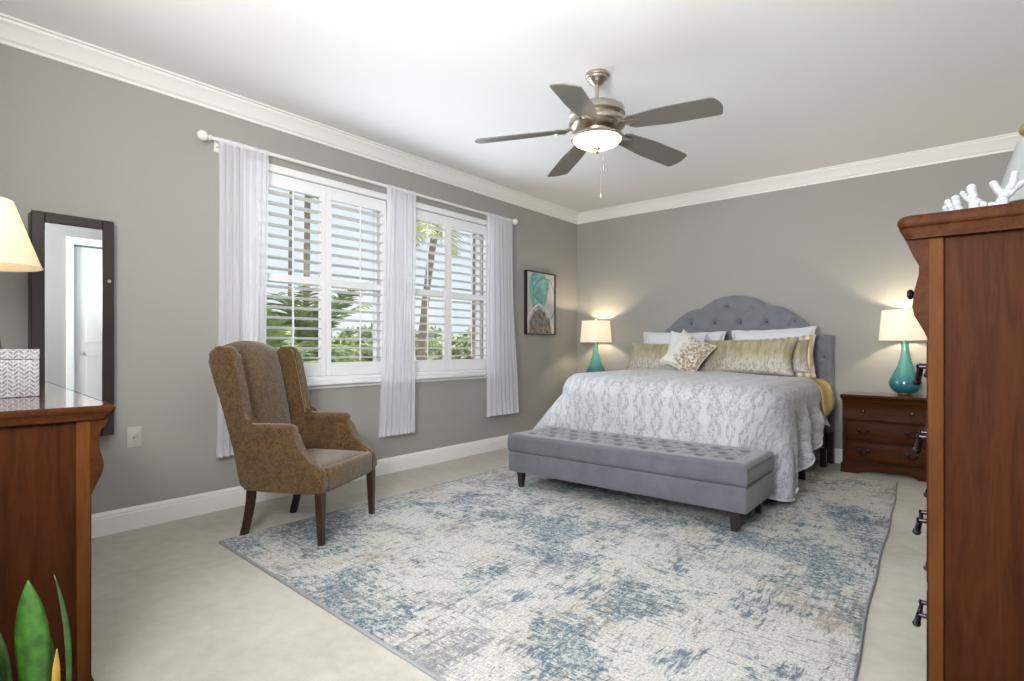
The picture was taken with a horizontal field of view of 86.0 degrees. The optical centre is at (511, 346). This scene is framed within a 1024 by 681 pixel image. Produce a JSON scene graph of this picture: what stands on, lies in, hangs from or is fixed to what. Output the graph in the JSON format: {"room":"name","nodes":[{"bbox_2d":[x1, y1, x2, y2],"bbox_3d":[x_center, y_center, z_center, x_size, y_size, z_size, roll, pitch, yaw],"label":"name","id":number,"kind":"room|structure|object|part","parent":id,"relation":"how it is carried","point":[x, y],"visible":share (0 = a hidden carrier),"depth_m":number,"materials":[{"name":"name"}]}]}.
{"room":"bedroom","nodes":[
{"label":"bedroom","id":0,"kind":"room"},
{"bbox_2d":[0,44,576,513],"bbox_3d":[-1.200,-0.300,4.800,0.200,2.800,6.150,0,0,40],"label":"wall","id":1,"kind":"structure","parent":0,"point":[74,141],"depth_m":3.48,"materials":[{"name":"paint"}]},
{"bbox_2d":[28,210,113,435],"bbox_3d":[-2.448,-0.107,3.057,0.108,1.229,0.365,0,0,40],"label":"mirror","id":2,"kind":"object","parent":1,"relation":"attached to","point":[71,300],"visible":0.71,"depth_m":3.03,"materials":[{"name":"brown wood"}]},
{"bbox_2d":[45,222,101,400],"bbox_3d":[-2.420,-0.107,3.034,0.015,1.117,0.253,0,0,40],"label":"mirror glass","id":3,"kind":"object","parent":2,"relation":"attached to","point":[73,250],"depth_m":3.03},
{"bbox_2d":[127,426,141,447],"bbox_3d":[-2.285,0.545,3.324,0.016,0.124,0.076,0,0,40],"label":"wall plate","id":4,"kind":"object","parent":1,"relation":"attached to","point":[134,434],"visible":1,"depth_m":3.33,"materials":[{"name":"plastic"}]},
{"bbox_2d":[0,13,579,223],"bbox_3d":[-1.083,-1.643,4.702,0.105,0.115,6.150,0,0,40],"label":"trim","id":5,"kind":"structure","parent":1,"relation":"attached to","point":[16,33],"depth_m":3.71,"materials":[{"name":"paint"}]},
{"bbox_2d":[91,435,507,538],"bbox_3d":[-1.117,1.032,4.730,0.018,0.135,6.150,0,0,40],"label":"baseboard","id":6,"kind":"structure","parent":1,"relation":"attached to","point":[139,516],"depth_m":3.67,"materials":[{"name":"paint"}]},
{"bbox_2d":[267,211,379,376],"bbox_3d":[-1.573,-0.520,4.413,0.060,1.520,1.200,0,0,40],"label":"window","id":7,"kind":"structure","parent":1,"relation":"in","point":[376,308],"depth_m":4.84,"materials":[{"name":"paint"}]},
{"bbox_2d":[266,172,325,376],"bbox_3d":[-1.663,-0.520,4.108,0.109,1.496,0.584,0,0,43],"label":"plantation shutter","id":8,"kind":"object","parent":7,"relation":"attached to","point":[278,181],"visible":0.63,"depth_m":4.18,"materials":[{"name":"paint"}]},
{"bbox_3d":[-1.625,-0.858,4.077,0.010,0.601,0.012,0,0,40],"label":"tilt rod","id":9,"kind":"part","parent":8,"relation":"part of","materials":[{"name":"paint"}]},
{"bbox_3d":[-1.625,-0.184,4.077,0.010,0.575,0.012,0,0,40],"label":"tilt rod","id":10,"kind":"part","parent":8,"relation":"part of","materials":[{"name":"paint"}]},
{"bbox_2d":[326,186,385,375],"bbox_3d":[-1.290,-0.520,4.558,0.109,1.496,0.584,0,0,43],"label":"plantation shutter","id":11,"kind":"object","parent":7,"relation":"attached to","point":[332,194],"visible":0.94,"depth_m":4.52,"materials":[{"name":"paint"}]},
{"bbox_3d":[-1.252,-0.858,4.527,0.010,0.601,0.012,0,0,40],"label":"tilt rod","id":12,"kind":"part","parent":11,"relation":"part of","materials":[{"name":"paint"}]},
{"bbox_3d":[-1.252,-0.184,4.527,0.010,0.575,0.012,0,0,40],"label":"tilt rod","id":13,"kind":"part","parent":11,"relation":"part of","materials":[{"name":"paint"}]},
{"bbox_2d":[269,163,386,380],"bbox_3d":[-1.453,-0.530,4.314,0.032,1.580,1.290,0,0,40],"label":"trim","id":14,"kind":"structure","parent":1,"relation":"attached to","point":[273,168],"depth_m":4.33,"materials":[{"name":"paint"}]},
{"bbox_2d":[196,130,517,224],"bbox_3d":[-1.005,-1.354,4.774,0.134,0.084,3.236,0,0,40],"label":"curtain rod","id":15,"kind":"object","parent":1,"relation":"attached to","point":[202,135],"visible":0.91,"depth_m":4.23,"materials":[{"name":"white metal"}]},
{"bbox_2d":[216,137,268,457],"bbox_3d":[-1.825,-0.328,3.726,0.049,2.107,0.353,0,0,40],"label":"sheer curtain","id":16,"kind":"object","parent":15,"relation":"hanging from","point":[243,169],"visible":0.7,"depth_m":3.72,"materials":[{"name":"white fabric"}]},
{"bbox_2d":[379,184,416,437],"bbox_3d":[-0.987,-0.313,4.736,0.049,2.137,0.411,0,0,40],"label":"sheer curtain","id":17,"kind":"object","parent":15,"relation":"hanging from","point":[397,390],"visible":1,"depth_m":4.74,"materials":[{"name":"white fabric"}]},
{"bbox_2d":[485,212,518,416],"bbox_3d":[-0.105,-0.333,5.797,0.050,2.097,0.534,0,0,40],"label":"sheer curtain","id":18,"kind":"object","parent":15,"relation":"hanging from","point":[501,361],"visible":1,"depth_m":5.77,"materials":[{"name":"white fabric"}]},
{"bbox_2d":[307,372,485,389],"bbox_3d":[-1.015,0.291,4.808,0.075,0.067,2.700,0,0,40],"label":"trim","id":19,"kind":"structure","parent":1,"relation":"attached to","point":[338,383],"depth_m":4.61,"materials":[{"name":"paint"}]},
{"bbox_2d":[415,234,481,371],"bbox_3d":[-0.730,-0.520,5.429,0.060,1.520,1.200,0,0,40],"label":"window","id":20,"kind":"structure","parent":1,"relation":"in","point":[477,249],"depth_m":5.86,"materials":[{"name":"paint"}]},
{"bbox_2d":[415,209,447,371],"bbox_3d":[-0.820,-0.520,5.124,0.109,1.496,0.584,0,0,43],"label":"plantation shutter","id":21,"kind":"object","parent":20,"relation":"attached to","point":[423,216],"visible":0.7,"depth_m":5.20,"materials":[{"name":"paint"}]},
{"bbox_3d":[-0.782,-0.858,5.092,0.010,0.601,0.012,0,0,40],"label":"tilt rod","id":22,"kind":"part","parent":21,"relation":"part of","materials":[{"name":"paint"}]},
{"bbox_3d":[-0.782,-0.184,5.092,0.010,0.575,0.012,0,0,40],"label":"tilt rod","id":23,"kind":"part","parent":21,"relation":"part of","materials":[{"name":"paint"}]},
{"bbox_2d":[448,217,486,369],"bbox_3d":[-0.446,-0.520,5.574,0.109,1.496,0.584,0,0,43],"label":"plantation shutter","id":24,"kind":"object","parent":20,"relation":"attached to","point":[453,364],"visible":0.92,"depth_m":5.54,"materials":[{"name":"paint"}]},
{"bbox_3d":[-0.408,-0.858,5.542,0.010,0.601,0.012,0,0,40],"label":"tilt rod","id":25,"kind":"part","parent":24,"relation":"part of","materials":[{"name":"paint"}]},
{"bbox_3d":[-0.408,-0.184,5.542,0.010,0.575,0.012,0,0,40],"label":"tilt rod","id":26,"kind":"part","parent":24,"relation":"part of","materials":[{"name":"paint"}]},
{"bbox_2d":[415,202,486,374],"bbox_3d":[-0.610,-0.530,5.329,0.032,1.580,1.290,0,0,40],"label":"trim","id":27,"kind":"structure","parent":1,"relation":"attached to","point":[420,206],"depth_m":5.32,"materials":[{"name":"paint"}]},
{"bbox_2d":[524,270,555,334],"bbox_3d":[0.334,-0.512,6.457,0.042,0.730,0.566,0,0,40],"label":"framed painting","id":28,"kind":"object","parent":1,"relation":"attached to","point":[539,287],"visible":1,"depth_m":6.43,"materials":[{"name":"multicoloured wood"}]},
{"bbox_2d":[91,448,926,680],"bbox_3d":[-0.169,1.175,2.480,4.750,0.150,8.800,0,0,40],"label":"floor","id":29,"kind":"structure","parent":0,"point":[170,602],"depth_m":2.31,"materials":[{"name":"carpet"}]},
{"bbox_2d":[0,574,71,680],"bbox_3d":[-1.153,0.813,1.257,0.248,0.573,0.248,0,0,40],"label":"potted snake plant","id":30,"kind":"object","parent":29,"relation":"on","point":[36,658],"visible":1,"depth_m":1.27,"materials":[{"name":"green plant"}]},
{"bbox_2d":[0,381,115,680],"bbox_3d":[-1.966,0.637,2.038,1.628,0.926,0.540,0,0,44],"label":"dresser","id":31,"kind":"object","parent":29,"relation":"on","point":[51,460],"visible":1,"depth_m":1.58,"materials":[{"name":"brown wood"}]},
{"bbox_2d":[0,349,39,397],"bbox_3d":[-1.817,0.090,1.866,0.121,0.166,0.311,0,0,44],"label":"patterned box","id":32,"kind":"object","parent":31,"relation":"on","point":[19,368],"visible":1,"depth_m":1.90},
{"bbox_3d":[-1.817,0.025,1.866,0.121,0.036,0.311,0,0,44],"label":"lid","id":33,"kind":"part","parent":32,"relation":"part of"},
{"bbox_2d":[0,197,43,348],"bbox_3d":[-1.931,-0.184,1.994,0.350,0.715,0.350,0,0,40],"label":"table lamp","id":34,"kind":"object","parent":31,"relation":"on","point":[17,252],"visible":0.89,"depth_m":1.99,"materials":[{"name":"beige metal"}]},
{"bbox_3d":[-1.931,-0.420,1.994,0.344,0.243,0.344,0,0,40],"label":"lamp shade","id":35,"kind":"part","parent":34,"relation":"part of","materials":[{"name":"beige fabric"}]},
{"bbox_3d":[-1.931,-0.298,1.994,0.350,0.005,0.350,0,0,40],"label":"shade trim","id":36,"kind":"part","parent":34,"relation":"part of","materials":[{"name":"beige fabric"}]},
{"bbox_3d":[-1.411,0.970,1.470,0.012,0.080,0.384,0,0,44],"label":"rail","id":37,"kind":"part","parent":31,"relation":"part of","materials":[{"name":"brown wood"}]},
{"bbox_3d":[-1.265,0.613,1.619,0.012,0.795,0.034,0,0,44],"label":"post","id":38,"kind":"part","parent":31,"relation":"part of","materials":[{"name":"brown wood"}]},
{"bbox_3d":[-1.811,0.327,2.196,1.598,0.223,0.056,0,0,44],"label":"ogee drawer","id":39,"kind":"part","parent":31,"relation":"part of","materials":[{"name":"brown wood"}]},
{"bbox_2d":[218,466,897,680],"bbox_3d":[0.774,1.093,3.640,3.009,0.013,4.222,0,0,40],"label":"area rug","id":40,"kind":"object","parent":29,"relation":"on","point":[485,576],"visible":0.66,"depth_m":2.63,"materials":[{"name":"carpet"}]},
{"bbox_2d":[208,341,376,545],"bbox_3d":[-1.322,0.530,3.380,0.748,1.140,0.670,0,0,13],"label":"chair","id":41,"kind":"object","parent":40,"relation":"on","point":[280,442],"visible":1,"depth_m":3.17,"materials":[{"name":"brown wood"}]},
{"bbox_3d":[-1.533,0.950,3.187,0.093,0.300,0.042,0,0,13],"label":"leg","id":42,"kind":"part","parent":41,"relation":"part of","materials":[{"name":"brown wood"}]},
{"bbox_3d":[-1.565,0.350,3.436,0.248,0.780,0.524,0,0,13],"label":"backrest","id":43,"kind":"part","parent":41,"relation":"part of","materials":[{"name":"brown fabric"}]},
{"bbox_3d":[-1.383,0.402,3.100,0.736,0.816,0.077,0,0,13],"label":"wing panel","id":44,"kind":"part","parent":41,"relation":"part of","materials":[{"name":"brown fabric"}]},
{"bbox_3d":[-1.355,0.469,3.088,0.308,0.082,0.086,0,0,13],"label":"armrest","id":45,"kind":"part","parent":41,"relation":"part of","materials":[{"name":"brown fabric"}]},
{"bbox_3d":[-1.428,0.950,3.646,0.093,0.300,0.042,0,0,13],"label":"leg","id":46,"kind":"part","parent":41,"relation":"part of","materials":[{"name":"brown wood"}]},
{"bbox_3d":[-1.051,0.944,3.011,0.046,0.288,0.046,0,0,13],"label":"leg","id":47,"kind":"part","parent":41,"relation":"part of","materials":[{"name":"brown wood"}]},
{"bbox_3d":[-1.256,0.402,3.659,0.736,0.816,0.077,0,0,13],"label":"wing panel","id":48,"kind":"part","parent":41,"relation":"part of","materials":[{"name":"brown fabric"}]},
{"bbox_3d":[-1.226,0.469,3.658,0.308,0.082,0.086,0,0,13],"label":"armrest","id":49,"kind":"part","parent":41,"relation":"part of","materials":[{"name":"brown fabric"}]},
{"bbox_3d":[-1.206,0.735,3.354,0.511,0.155,0.540,0,0,13],"label":"seat","id":50,"kind":"part","parent":41,"relation":"part of","materials":[{"name":"brown fabric"}]},
{"bbox_3d":[-0.921,0.944,3.582,0.046,0.288,0.046,0,0,13],"label":"leg","id":51,"kind":"part","parent":41,"relation":"part of","materials":[{"name":"brown wood"}]},
{"bbox_2d":[507,426,773,531],"bbox_3d":[0.840,0.882,3.946,1.800,0.410,0.575,0,0,40],"label":"storage bench","id":52,"kind":"object","parent":40,"relation":"on","point":[735,480],"visible":1,"depth_m":3.60,"materials":[{"name":"grey fabric"}]},
{"bbox_3d":[0.073,1.026,4.275,0.052,0.122,0.052,0,0,40],"label":"leg","id":53,"kind":"part","parent":52,"relation":"part of","materials":[{"name":"brown wood"}]},
{"bbox_3d":[1.315,1.026,3.243,0.052,0.122,0.052,0,0,40],"label":"leg","id":54,"kind":"part","parent":52,"relation":"part of","materials":[{"name":"brown wood"}]},
{"bbox_3d":[1.619,1.026,3.608,0.052,0.122,0.052,0,0,40],"label":"leg","id":55,"kind":"part","parent":52,"relation":"part of","materials":[{"name":"brown wood"}]},
{"bbox_2d":[664,295,834,502],"bbox_3d":[1.759,0.280,5.088,1.845,1.640,1.875,0,0,40],"label":"bed","id":56,"kind":"object","parent":40,"relation":"on","point":[735,312],"visible":0.2,"depth_m":5.53,"materials":[{"name":"fabric"}]},
{"bbox_2d":[533,368,829,501],"bbox_3d":[1.399,0.638,4.875,2.370,0.840,1.639,0,0,40],"label":"comforter","id":57,"kind":"object","parent":56,"relation":"on","point":[781,415],"visible":0.85,"depth_m":4.09,"materials":[{"name":"white fabric"}]},
{"bbox_2d":[663,331,707,368],"bbox_3d":[1.741,0.025,5.523,0.415,0.391,0.184,0,0,35],"label":"throw pillow","id":58,"kind":"object","parent":57,"relation":"on","point":[674,336],"visible":0.17,"depth_m":5.56,"materials":[{"name":"fabric"}]},
{"bbox_2d":[660,329,716,371],"bbox_3d":[1.708,0.065,5.342,0.216,0.482,0.508,0,0,-41],"label":"throw pillow","id":59,"kind":"object","parent":57,"relation":"on","point":[687,353],"visible":0.92,"depth_m":5.28,"materials":[{"name":"beige fabric"}]},
{"bbox_2d":[697,338,798,376],"bbox_3d":[2.215,0.095,5.233,0.924,0.355,0.217,0,0,42],"label":"pillow","id":60,"kind":"object","parent":57,"relation":"on","point":[765,357],"visible":0.88,"depth_m":5.12,"materials":[{"name":"beige fabric"}]},
{"bbox_3d":[2.321,0.130,5.764,1.845,1.340,0.115,0,0,40],"label":"headboard","id":61,"kind":"part","parent":56,"relation":"part of","materials":[{"name":"fabric"}]},
{"bbox_2d":[731,326,816,369],"bbox_3d":[2.513,0.025,5.326,0.791,0.442,0.193,0,0,39],"label":"bed pillow","id":62,"kind":"object","parent":56,"relation":"on","point":[792,332],"visible":0.23,"depth_m":5.31,"materials":[{"name":"white fabric"}]},
{"bbox_2d":[758,334,815,377],"bbox_3d":[2.417,0.105,5.233,0.882,0.440,0.138,0,0,39],"label":"striped sham","id":63,"kind":"object","parent":56,"relation":"on","point":[802,354],"visible":0.24,"depth_m":5.02,"materials":[{"name":"beige fabric"}]},
{"bbox_3d":[2.387,1.008,4.517,0.050,0.160,0.050,0,0,40],"label":"leg","id":64,"kind":"part","parent":56,"relation":"part of","materials":[{"name":"brown wood"}]},
{"bbox_2d":[810,378,834,416],"bbox_3d":[2.130,0.440,5.398,1.760,0.320,0.433,0,0,40],"label":"quilt","id":65,"kind":"object","parent":56,"relation":"on","point":[827,399],"visible":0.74,"depth_m":4.83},
{"bbox_2d":[626,343,676,369],"bbox_3d":[1.601,0.115,5.793,0.862,0.329,0.203,0,0,39],"label":"pillow","id":66,"kind":"object","parent":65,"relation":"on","point":[643,356],"visible":0.51,"depth_m":5.84,"materials":[{"name":"beige fabric"}]},
{"bbox_2d":[643,332,669,343],"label":"bed pillow","id":67,"kind":"object","parent":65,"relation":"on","point":[655,338],"depth_m":6.08,"materials":[{"name":"white fabric"}]},
{"bbox_2d":[689,331,726,339],"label":"bed pillow","id":68,"kind":"object","parent":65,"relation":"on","point":[720,335],"depth_m":5.69,"materials":[{"name":"white fabric"}]},
{"bbox_3d":[2.857,1.014,5.037,0.050,0.172,0.050,0,0,40],"label":"leg","id":69,"kind":"part","parent":56,"relation":"part of","materials":[{"name":"brown wood"}]},
{"bbox_3d":[3.019,0.950,5.208,0.060,0.300,0.070,0,0,40],"label":"headboard post","id":70,"kind":"part","parent":56,"relation":"part of","materials":[{"name":"brown wood"}]},
{"bbox_2d":[840,391,926,481],"bbox_3d":[3.281,0.758,4.772,0.696,0.685,0.406,0,0,40],"label":"nightstand","id":71,"kind":"object","parent":29,"relation":"on","point":[880,430],"visible":0.8,"depth_m":4.66,"materials":[{"name":"brown wood"}]},
{"bbox_3d":[2.937,0.741,4.865,0.012,0.539,0.034,0,0,40],"label":"post","id":72,"kind":"part","parent":71,"relation":"part of","materials":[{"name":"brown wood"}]},
{"bbox_3d":[3.030,0.731,4.739,0.095,0.053,0.031,0,0,40],"label":"handle","id":73,"kind":"part","parent":71,"relation":"part of","materials":[{"name":"brown metal"}]},
{"bbox_3d":[3.030,0.911,4.739,0.095,0.053,0.031,0,0,40],"label":"handle","id":74,"kind":"part","parent":71,"relation":"part of","materials":[{"name":"brown metal"}]},
{"bbox_3d":[3.174,0.553,4.643,0.658,0.164,0.034,0,0,40],"label":"ogee drawer","id":75,"kind":"part","parent":71,"relation":"part of","materials":[{"name":"brown wood"}]},
{"bbox_3d":[3.179,0.741,4.649,0.654,0.539,0.016,0,0,40],"label":"frame","id":76,"kind":"part","parent":71,"relation":"part of","materials":[{"name":"brown wood"}]},
{"bbox_3d":[3.177,0.728,4.647,0.594,0.159,0.015,0,0,40],"label":"drawer","id":77,"kind":"part","parent":71,"relation":"part of","materials":[{"name":"brown wood"}]},
{"bbox_3d":[3.177,0.907,4.647,0.594,0.159,0.015,0,0,40],"label":"drawer","id":78,"kind":"part","parent":71,"relation":"part of","materials":[{"name":"brown wood"}]},
{"bbox_2d":[879,306,926,395],"bbox_3d":[3.377,0.032,4.715,0.380,0.765,0.380,0,0,40],"label":"table lamp","id":79,"kind":"object","parent":71,"relation":"on","point":[901,325],"visible":0.91,"depth_m":4.64,"materials":[{"name":"teal ceramic"}]},
{"bbox_3d":[3.377,-0.188,4.715,0.380,0.260,0.380,0,0,40],"label":"lamp shade","id":80,"kind":"part","parent":79,"relation":"part of","materials":[{"name":"fabric"}]},
{"bbox_3d":[3.295,0.911,4.520,0.095,0.053,0.031,0,0,40],"label":"handle","id":81,"kind":"part","parent":71,"relation":"part of","materials":[{"name":"brown metal"}]},
{"bbox_2d":[897,201,1023,680],"bbox_3d":[1.601,0.371,1.745,0.537,1.459,1.054,0,0,40],"label":"chest","id":82,"kind":"object","parent":29,"relation":"on","point":[967,296],"visible":1,"depth_m":1.43,"materials":[{"name":"brown wood"}]},
{"bbox_3d":[1.237,-0.162,1.692,0.033,0.032,0.032,0,0,40],"label":"knob","id":83,"kind":"part","parent":82,"relation":"part of","materials":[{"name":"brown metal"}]},
{"bbox_3d":[1.434,-0.159,1.883,0.062,0.270,1.008,0,0,40],"label":"ogee drawer","id":84,"kind":"part","parent":82,"relation":"part of","materials":[{"name":"brown wood"}]},
{"bbox_3d":[1.252,0.079,1.680,0.045,0.081,0.145,0,0,40],"label":"handle","id":85,"kind":"part","parent":82,"relation":"part of","materials":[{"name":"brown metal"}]},
{"bbox_3d":[1.252,0.288,1.680,0.045,0.081,0.145,0,0,40],"label":"handle","id":86,"kind":"part","parent":82,"relation":"part of","materials":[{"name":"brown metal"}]},
{"bbox_3d":[1.252,0.538,1.680,0.045,0.081,0.145,0,0,40],"label":"handle","id":87,"kind":"part","parent":82,"relation":"part of","materials":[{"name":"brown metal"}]},
{"bbox_3d":[1.252,0.820,1.680,0.045,0.081,0.145,0,0,40],"label":"handle","id":88,"kind":"part","parent":82,"relation":"part of","materials":[{"name":"brown metal"}]},
{"bbox_3d":[1.452,0.358,1.869,0.016,1.304,1.004,0,0,40],"label":"frame","id":89,"kind":"part","parent":82,"relation":"part of","materials":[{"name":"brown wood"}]},
{"bbox_3d":[1.141,0.358,1.478,0.034,1.304,0.012,0,0,40],"label":"post","id":90,"kind":"part","parent":82,"relation":"part of","materials":[{"name":"brown wood"}]},
{"bbox_2d":[942,170,1023,210],"bbox_3d":[1.398,-0.428,1.605,0.245,0.132,0.134,0,0,28],"label":"coral","id":91,"kind":"object","parent":82,"relation":"on","point":[971,197],"visible":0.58,"depth_m":1.57},
{"bbox_2d":[994,124,1023,202],"bbox_3d":[1.765,-0.572,1.875,0.194,0.425,0.194,0,0,40],"label":"table lamp","id":92,"kind":"object","parent":82,"relation":"on","point":[1016,162],"visible":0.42,"depth_m":1.87,"materials":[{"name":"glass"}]},
{"bbox_3d":[1.031,0.758,6.641,0.543,0.685,0.406,0,0,40],"label":"nightstand","id":93,"kind":"object","parent":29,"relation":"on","visible":0},
{"bbox_2d":[580,318,611,372],"bbox_3d":[1.019,0.032,6.674,0.380,0.765,0.380,0,0,40],"label":"table lamp","id":94,"kind":"object","parent":93,"relation":"on","point":[595,330],"visible":0.81,"depth_m":6.55,"materials":[{"name":"beige fabric"}]},
{"bbox_3d":[1.019,-0.188,6.674,0.380,0.260,0.380,0,0,40],"label":"lamp shade","id":95,"kind":"part","parent":94,"relation":"part of","materials":[{"name":"fabric"}]},
{"bbox_2d":[0,0,1023,212],"bbox_3d":[-0.169,-1.775,2.480,4.750,0.150,8.800,0,0,40],"label":"ceiling","id":96,"kind":"structure","parent":0,"point":[800,85],"depth_m":3.33,"materials":[{"name":"paint"}]},
{"bbox_2d":[475,68,722,197],"bbox_3d":[0.577,-1.292,3.384,1.414,0.815,1.468,0,0,40],"label":"ceiling fan","id":97,"kind":"object","parent":96,"relation":"hanging from","point":[596,124],"visible":1,"depth_m":3.31,"materials":[{"name":"silver metal"}]},
{"bbox_3d":[0.046,-1.318,3.448,0.561,0.082,0.164,0,0,3],"label":"blade","id":98,"kind":"part","parent":97,"relation":"part of","materials":[{"name":"grey wood"}]},
{"bbox_3d":[0.407,-1.318,3.890,0.164,0.082,0.561,0,0,-15],"label":"blade","id":99,"kind":"part","parent":97,"relation":"part of","materials":[{"name":"grey wood"}]},
{"bbox_3d":[0.355,-1.318,2.968,0.164,0.082,0.561,0,0,21],"label":"blade","id":100,"kind":"part","parent":97,"relation":"part of","materials":[{"name":"grey wood"}]},
{"bbox_3d":[0.531,-1.264,3.421,0.296,0.053,0.296,0,0,40],"label":"lamp shade","id":101,"kind":"part","parent":97,"relation":"part of","materials":[{"name":"white glass"}]},
{"bbox_3d":[0.939,-1.318,3.683,0.561,0.082,0.164,0,0,-33],"label":"blade","id":102,"kind":"part","parent":97,"relation":"part of","materials":[{"name":"grey wood"}]},
{"bbox_3d":[0.907,-1.318,3.115,0.561,0.082,0.166,0,0,40],"label":"blade","id":103,"kind":"part","parent":97,"relation":"part of","materials":[{"name":"grey wood"}]},
{"bbox_2d":[577,151,1013,448],"bbox_3d":[2.578,-0.300,5.788,4.750,2.800,0.200,0,0,40],"label":"wall","id":104,"kind":"structure","parent":0,"point":[835,255],"depth_m":5.47,"materials":[{"name":"paint"}]},
{"bbox_2d":[577,132,1023,223],"bbox_3d":[2.481,-1.643,5.671,4.350,0.115,0.105,0,0,40],"label":"trim","id":105,"kind":"structure","parent":104,"relation":"attached to","point":[1006,142],"depth_m":5.25,"materials":[{"name":"paint"}]},
{"bbox_2d":[813,447,841,462],"bbox_3d":[2.509,1.032,5.704,4.350,0.135,0.018,0,0,40],"label":"baseboard","id":106,"kind":"structure","parent":104,"relation":"attached to","point":[838,452],"depth_m":5.22,"materials":[{"name":"paint"}]},
{"label":"outside","id":107,"kind":"structure","parent":0,"visible":0},
{"bbox_3d":[-10.181,1.550,40.955,59.780,0.200,110.000,0,0,40],"label":"lawn","id":108,"kind":"structure","parent":107,"visible":0},
{"bbox_2d":[288,191,317,321],"bbox_3d":[-5.440,-2.121,13.995,3.323,7.142,3.251,0,0,40],"label":"palm tree","id":109,"kind":"object","parent":108,"relation":"on","point":[290,200],"visible":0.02,"depth_m":14.02,"materials":[{"name":"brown plant"}]},
{"bbox_2d":[266,302,358,362],"bbox_3d":[-3.475,0.327,8.021,2.879,2.254,2.768,0,0,-1],"label":"bush","id":110,"kind":"object","parent":108,"relation":"on","point":[270,322],"visible":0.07,"depth_m":8.06,"materials":[{"name":"green plant"}]},
{"bbox_2d":[267,281,372,361],"bbox_3d":[-3.750,0.271,9.521,3.173,2.897,3.513,0,0,3],"label":"palm tree","id":111,"kind":"object","parent":108,"relation":"on","point":[297,313],"visible":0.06,"depth_m":9.07,"materials":[{"name":"green plant"}]},
{"bbox_2d":[310,349,357,361],"bbox_3d":[-8.479,0.595,24.718,3.084,1.710,3.042,0,0,40],"label":"shrub","id":112,"kind":"object","parent":108,"relation":"on","point":[344,354],"visible":0.13,"depth_m":24.36,"materials":[{"name":"green plant"}]},
{"bbox_2d":[331,325,372,355],"bbox_3d":[-13.868,-0.346,50.368,6.454,3.591,6.412,0,0,40],"label":"tree","id":113,"kind":"object","parent":108,"relation":"on","point":[345,334],"visible":0.31,"depth_m":49.10,"materials":[{"name":"green plant"}]},
{"bbox_2d":[341,340,372,361],"bbox_3d":[-7.878,0.463,27.883,3.083,1.975,3.031,0,0,40],"label":"shrub","id":114,"kind":"object","parent":108,"relation":"on","point":[356,342],"visible":0.2,"depth_m":27.59,"materials":[{"name":"green plant"}]},
{"bbox_2d":[361,340,372,361],"bbox_3d":[-6.510,0.342,28.213,2.912,2.216,3.056,0,0,40],"label":"shrub","id":115,"kind":"object","parent":108,"relation":"on","point":[371,341],"visible":0.06,"depth_m":27.74,"materials":[{"name":"green plant"}]},
{"bbox_2d":[368,323,417,344],"bbox_3d":[-12.315,-1.081,56.818,6.507,5.062,6.650,0,0,40],"label":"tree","id":116,"kind":"object","parent":108,"relation":"on","point":[371,324],"visible":0.02,"depth_m":56.36,"materials":[{"name":"green plant"}]},
{"bbox_2d":[415,345,441,359],"bbox_3d":[-5.199,0.598,28.593,2.939,1.703,2.880,0,0,40],"label":"shrub","id":117,"kind":"object","parent":108,"relation":"on","point":[430,352],"visible":0.09,"depth_m":28.43,"materials":[{"name":"green plant"}]},
{"bbox_2d":[415,325,457,346],"bbox_3d":[-8.414,-0.455,56.894,6.529,3.810,6.758,0,0,40],"label":"tree","id":118,"kind":"object","parent":108,"relation":"on","point":[430,335],"visible":0.14,"depth_m":55.65,"materials":[{"name":"green plant"}]},
{"bbox_2d":[416,220,462,359],"bbox_3d":[-2.070,-1.380,14.025,3.358,5.665,3.362,0,0,-12],"label":"palm tree","id":119,"kind":"object","parent":108,"relation":"on","point":[419,229],"visible":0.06,"depth_m":14.04,"materials":[{"name":"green plant"}]},
{"bbox_2d":[425,341,458,358],"bbox_3d":[-4.382,0.488,32.092,3.034,1.925,3.008,0,0,40],"label":"shrub","id":120,"kind":"object","parent":108,"relation":"on","point":[433,343],"visible":0.2,"depth_m":31.63,"materials":[{"name":"green plant"}]},
{"bbox_2d":[433,335,471,358],"bbox_3d":[-3.218,0.358,32.358,2.931,2.184,3.000,0,0,11],"label":"shrub","id":121,"kind":"object","parent":108,"relation":"on","point":[460,343],"visible":0.33,"depth_m":31.64,"materials":[{"name":"green plant"}]},
{"bbox_2d":[458,327,470,349],"bbox_3d":[-3.770,-0.586,62.627,6.407,4.072,6.441,0,0,40],"label":"tree","id":122,"kind":"object","parent":108,"relation":"on","point":[467,336],"visible":0.08,"depth_m":61.64,"materials":[{"name":"green plant"}]},
{"bbox_2d":[458,346,470,358],"bbox_3d":[-2.005,0.601,32.538,3.073,1.698,3.038,0,0,40],"label":"shrub","id":123,"kind":"object","parent":108,"relation":"on","point":[462,352],"visible":0.07,"depth_m":31.90,"materials":[{"name":"green plant"}]},
{"bbox_2d":[472,234,474,358],"bbox_3d":[-0.892,-1.985,13.375,3.189,6.870,2.977,0,0,40],"label":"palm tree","id":124,"kind":"object","parent":108,"relation":"on","point":[473,293],"visible":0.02,"depth_m":13.51,"materials":[{"name":"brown plant"}]},
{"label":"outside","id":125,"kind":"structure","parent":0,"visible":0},
{"bbox_3d":[2.981,1.440,30.023,8.000,0.019,70.000,0,0,40],"label":"path","id":126,"kind":"object","parent":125,"visible":0},
{"bbox_2d":[303,195,310,307],"bbox_3d":[-6.330,-2.971,17.107,3.463,8.842,3.734,0,0,40],"label":"palm tree","id":127,"kind":"object","parent":126,"relation":"on","point":[307,215],"visible":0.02,"depth_m":17.04,"materials":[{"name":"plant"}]}
]}

